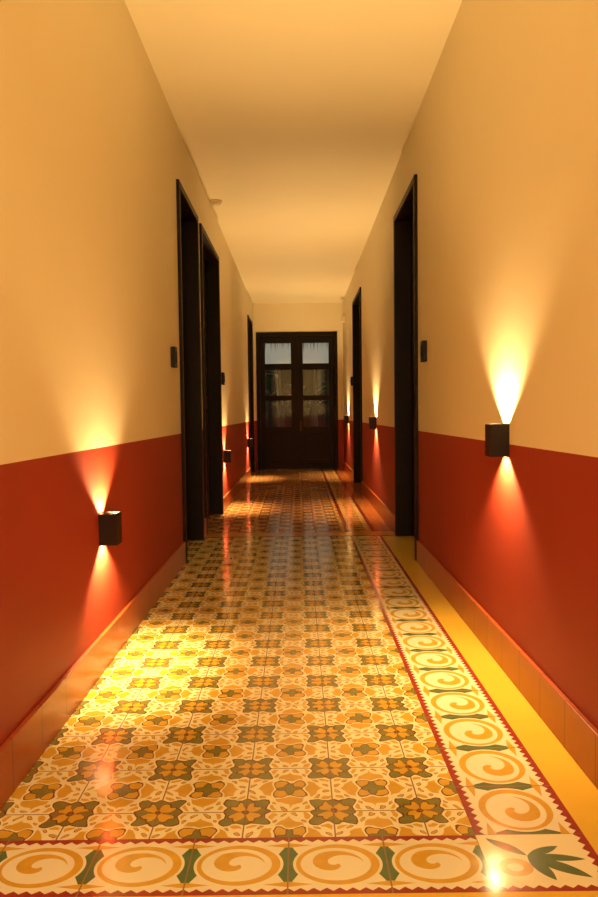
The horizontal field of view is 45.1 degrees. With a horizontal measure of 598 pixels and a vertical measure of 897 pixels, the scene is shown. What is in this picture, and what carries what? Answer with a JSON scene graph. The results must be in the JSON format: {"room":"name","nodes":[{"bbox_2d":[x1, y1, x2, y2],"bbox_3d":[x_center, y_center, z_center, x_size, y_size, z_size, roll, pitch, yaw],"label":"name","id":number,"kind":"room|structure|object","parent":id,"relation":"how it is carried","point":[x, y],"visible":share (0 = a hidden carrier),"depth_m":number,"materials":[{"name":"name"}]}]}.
{"room":"hotel corridor","nodes":[
{"label":"hotel corridor","id":0,"kind":"room"},
{"bbox_2d":[0,0,254,745],"bbox_3d":[-0.822,-0.614,4.153,0.200,2.657,14.757,-1,3,0],"label":"wall","id":1,"kind":"structure","parent":0,"point":[93,150],"depth_m":2.41,"materials":[{"name":"paint"}]},
{"bbox_2d":[98,511,121,545],"bbox_3d":[-0.679,0.287,2.592,0.064,0.112,0.076,-1,3,0],"label":"wall sconce","id":2,"kind":"object","parent":1,"relation":"attached to","point":[110,523],"visible":1,"depth_m":2.56,"materials":[{"name":"brown metal"}]},
{"bbox_2d":[0,462,255,809],"bbox_3d":[-0.700,0.646,4.205,0.014,0.132,14.737,-1,3,0],"label":"baseboard","id":3,"kind":"structure","parent":1,"relation":"attached to","point":[23,748],"depth_m":2.24,"materials":[{"name":"ceramic"}]},
{"bbox_2d":[170,346,177,367],"bbox_3d":[-0.705,-0.516,4.074,0.030,0.116,0.072,-1,3,0],"label":"light switch","id":4,"kind":"object","parent":1,"relation":"attached to","point":[174,361],"visible":1,"depth_m":4.04,"materials":[{"name":"black plastic"}]},
{"bbox_2d":[176,179,203,562],"bbox_3d":[-0.796,-0.474,4.769,0.188,2.313,0.833,-1,3,0],"label":"frame","id":5,"kind":"object","parent":1,"relation":"attached to","point":[187,218],"visible":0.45,"depth_m":5.12,"materials":[{"name":"brown wood"}]},
{"bbox_2d":[203,259,209,514],"bbox_3d":[-0.841,-0.514,5.942,0.040,2.257,1.089,-1,3,0],"label":"leaf","id":6,"kind":"object","parent":1,"relation":"attached to","point":[204,262],"visible":0.14,"depth_m":6.41,"materials":[{"name":"brown wood"}]},
{"bbox_2d":[199,223,223,534],"bbox_3d":[-0.797,-0.531,5.941,0.188,2.313,1.179,-1,3,0],"label":"frame","id":7,"kind":"object","parent":1,"relation":"attached to","point":[208,253],"visible":0.52,"depth_m":6.47,"materials":[{"name":"brown wood"}]},
{"bbox_2d":[221,372,224,384],"bbox_3d":[-0.707,-0.652,6.728,0.030,0.116,0.072,-1,3,0],"label":"light switch","id":8,"kind":"object","parent":1,"relation":"attached to","point":[222,373],"visible":1,"depth_m":6.69,"materials":[{"name":"black plastic"}]},
{"bbox_2d":[224,450,231,462],"bbox_3d":[-0.681,0.076,6.882,0.064,0.112,0.076,-1,3,0],"label":"wall sconce","id":9,"kind":"object","parent":1,"relation":"attached to","point":[227,453],"visible":1,"depth_m":6.84,"materials":[{"name":"brown metal"}]},
{"bbox_2d":[247,439,251,446],"bbox_3d":[-0.683,-0.079,10.018,0.064,0.112,0.076,-1,3,0],"label":"wall sconce","id":10,"kind":"object","parent":1,"relation":"attached to","point":[249,441],"visible":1,"depth_m":9.98,"materials":[{"name":"brown metal"}]},
{"bbox_2d":[247,315,254,471],"bbox_3d":[-0.800,-0.769,10.758,0.188,2.313,0.906,-1,3,0],"label":"frame","id":11,"kind":"object","parent":1,"relation":"attached to","point":[249,322],"visible":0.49,"depth_m":11.14,"materials":[{"name":"brown wood"}]},
{"bbox_2d":[124,0,461,303],"bbox_3d":[-0.022,-2.002,4.115,1.833,0.100,15.017,-1,3,0],"label":"ceiling","id":12,"kind":"structure","parent":0,"point":[298,116],"depth_m":4.15,"materials":[{"name":"paint"}]},
{"bbox_2d":[210,199,221,205],"bbox_3d":[-0.679,-2.016,5.913,0.100,0.034,0.100,-1,3,0],"label":"smoke detector","id":13,"kind":"object","parent":12,"relation":"attached to","point":[215,202],"visible":1,"depth_m":5.88,"materials":[{"name":"white plastic"}]},
{"bbox_2d":[252,303,343,469],"bbox_3d":[-0.010,-0.992,11.602,1.833,2.657,0.160,-1,3,0],"label":"wall","id":14,"kind":"structure","parent":0,"point":[267,317],"depth_m":11.47,"materials":[{"name":"paint"}]},
{"bbox_2d":[260,337,296,468],"bbox_3d":[-0.323,-0.725,11.588,0.585,2.114,0.045,-1,3,0],"label":"leaf","id":15,"kind":"object","parent":14,"relation":"attached to","point":[278,444],"visible":1,"depth_m":11.58,"materials":[{"name":"brown wood"}]},
{"bbox_2d":[256,331,337,469],"bbox_3d":[-0.027,-0.762,11.596,1.295,2.198,0.155,-1,3,0],"label":"frame","id":16,"kind":"object","parent":14,"relation":"attached to","point":[258,334],"visible":0.99,"depth_m":11.50,"materials":[{"name":"brown wood"}]},
{"bbox_2d":[298,337,334,468],"bbox_3d":[0.269,-0.732,11.588,0.585,2.114,0.045,-1,3,0],"label":"leaf","id":17,"kind":"object","parent":14,"relation":"attached to","point":[316,443],"visible":1,"depth_m":11.58,"materials":[{"name":"brown wood"}]},
{"bbox_2d":[295,337,298,468],"bbox_3d":[-0.027,-0.727,11.558,0.040,2.110,0.013,-1,3,0],"label":"astragal","id":18,"kind":"object","parent":17,"relation":"attached to","point":[296,338],"visible":1,"depth_m":11.55,"materials":[{"name":"brown wood"}]},
{"bbox_2d":[0,468,597,896],"bbox_3d":[0.011,0.751,4.251,1.833,0.100,15.017,-1,3,0],"label":"floor","id":19,"kind":"structure","parent":0,"point":[301,711],"depth_m":1.94,"materials":[{"name":"tile"}]},
{"bbox_2d":[342,0,597,729],"bbox_3d":[0.811,-0.634,4.153,0.200,2.657,14.757,-1,3,0],"label":"wall","id":20,"kind":"structure","parent":0,"point":[501,146],"depth_m":2.46,"materials":[{"name":"paint"}]},
{"bbox_2d":[341,314,344,322],"bbox_3d":[0.665,-1.967,10.900,0.060,0.109,0.127,-1,3,0],"label":"emergency light","id":21,"kind":"object","parent":20,"relation":"attached to","point":[342,315],"visible":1,"depth_m":10.84,"materials":[{"name":"white plastic"}]},
{"bbox_2d":[344,416,348,422],"bbox_3d":[0.682,-0.418,10.366,0.064,0.112,0.076,-1,3,0],"label":"wall sconce","id":22,"kind":"object","parent":20,"relation":"attached to","point":[346,418],"visible":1,"depth_m":10.33,"materials":[{"name":"brown metal"}]},
{"bbox_2d":[352,287,362,491],"bbox_3d":[0.787,-0.686,8.691,0.188,2.313,1.134,-1,3,0],"label":"frame","id":23,"kind":"object","parent":20,"relation":"attached to","point":[356,304],"visible":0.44,"depth_m":9.20,"materials":[{"name":"brown wood"}]},
{"bbox_2d":[369,417,376,428],"bbox_3d":[0.684,-0.236,6.685,0.064,0.112,0.076,-1,3,0],"label":"wall sconce","id":24,"kind":"object","parent":20,"relation":"attached to","point":[372,420],"visible":1,"depth_m":6.65,"materials":[{"name":"brown metal"}]},
{"bbox_2d":[393,174,418,560],"bbox_3d":[0.789,-0.493,4.787,0.188,2.313,0.942,-1,3,0],"label":"frame","id":25,"kind":"object","parent":20,"relation":"attached to","point":[406,211],"visible":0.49,"depth_m":5.20,"materials":[{"name":"brown wood"}]},
{"bbox_2d":[411,219,414,536],"bbox_3d":[0.833,-0.477,4.788,0.040,2.257,0.852,-1,3,0],"label":"leaf","id":26,"kind":"object","parent":20,"relation":"attached to","point":[412,261],"visible":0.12,"depth_m":5.15,"materials":[{"name":"brown wood"}]},
{"bbox_2d":[420,340,426,361],"bbox_3d":[0.697,-0.545,4.037,0.030,0.116,0.072,-1,3,0],"label":"light switch","id":27,"kind":"object","parent":20,"relation":"attached to","point":[423,344],"visible":1,"depth_m":4.00,"materials":[{"name":"black plastic"}]},
{"bbox_2d":[343,461,597,788],"bbox_3d":[0.720,0.629,4.205,0.014,0.132,14.737,-1,3,0],"label":"baseboard","id":28,"kind":"structure","parent":20,"relation":"attached to","point":[573,730],"depth_m":2.33,"materials":[{"name":"ceramic"}]},
{"bbox_2d":[485,424,508,456],"bbox_3d":[0.686,-0.029,2.495,0.064,0.112,0.076,-1,3,0],"label":"wall sconce","id":29,"kind":"object","parent":20,"relation":"attached to","point":[496,435],"visible":1,"depth_m":2.46,"materials":[{"name":"brown metal"}]},
{"label":"outside","id":30,"kind":"structure","parent":0,"visible":0},
{"bbox_3d":[0.001,0.043,18.662,12.000,0.095,13.840,-1,3,0],"label":"ground","id":31,"kind":"structure","parent":30,"visible":0},
{"bbox_2d":[265,373,284,412],"bbox_3d":[-0.869,-0.557,13.369,1.325,1.644,1.593,-1,3,0],"label":"potted palm","id":32,"kind":"object","parent":31,"relation":"on","point":[268,377],"visible":0.11,"depth_m":13.22,"materials":[{"name":"green plant"}]},
{"bbox_2d":[278,370,284,426],"bbox_3d":[-0.286,-0.540,12.594,0.197,1.660,0.115,-1,3,0],"label":"closed parasol","id":33,"kind":"object","parent":31,"relation":"on","point":[281,421],"visible":0.51,"depth_m":12.57,"materials":[{"name":"fabric"}]},
{"bbox_2d":[265,370,328,426],"bbox_3d":[-0.014,-1.131,19.625,12.000,2.155,0.200,-1,3,0],"label":"wall","id":34,"kind":"structure","parent":31,"relation":"on","point":[308,375],"depth_m":19.50,"materials":[{"name":"paint"}]},
{"bbox_2d":[275,343,327,350],"bbox_3d":[-0.012,-0.971,12.326,3.700,2.555,1.255,-1,3,0],"label":"eave","id":35,"kind":"object","parent":31,"relation":"on","point":[277,343],"visible":0.05,"depth_m":12.89},
{"bbox_2d":[283,384,325,425],"bbox_3d":[0.222,-0.584,14.900,1.376,1.520,1.270,1,4,38],"label":"potted palm","id":36,"kind":"object","parent":31,"relation":"on","point":[307,408],"visible":0.27,"depth_m":14.72,"materials":[{"name":"green plant"}]},
{"bbox_2d":[311,370,317,425],"bbox_3d":[0.243,-0.546,12.594,0.197,1.660,0.115,-1,3,0],"label":"closed parasol","id":37,"kind":"object","parent":31,"relation":"on","point":[314,418],"visible":0.45,"depth_m":12.57,"materials":[{"name":"fabric"}]},
{"bbox_2d":[308,381,328,410],"bbox_3d":[0.965,-0.647,13.698,1.510,1.747,1.556,1,3,23],"label":"potted palm","id":38,"kind":"object","parent":31,"relation":"on","point":[326,382],"visible":0.07,"depth_m":13.48,"materials":[{"name":"green plant"}]}
]}

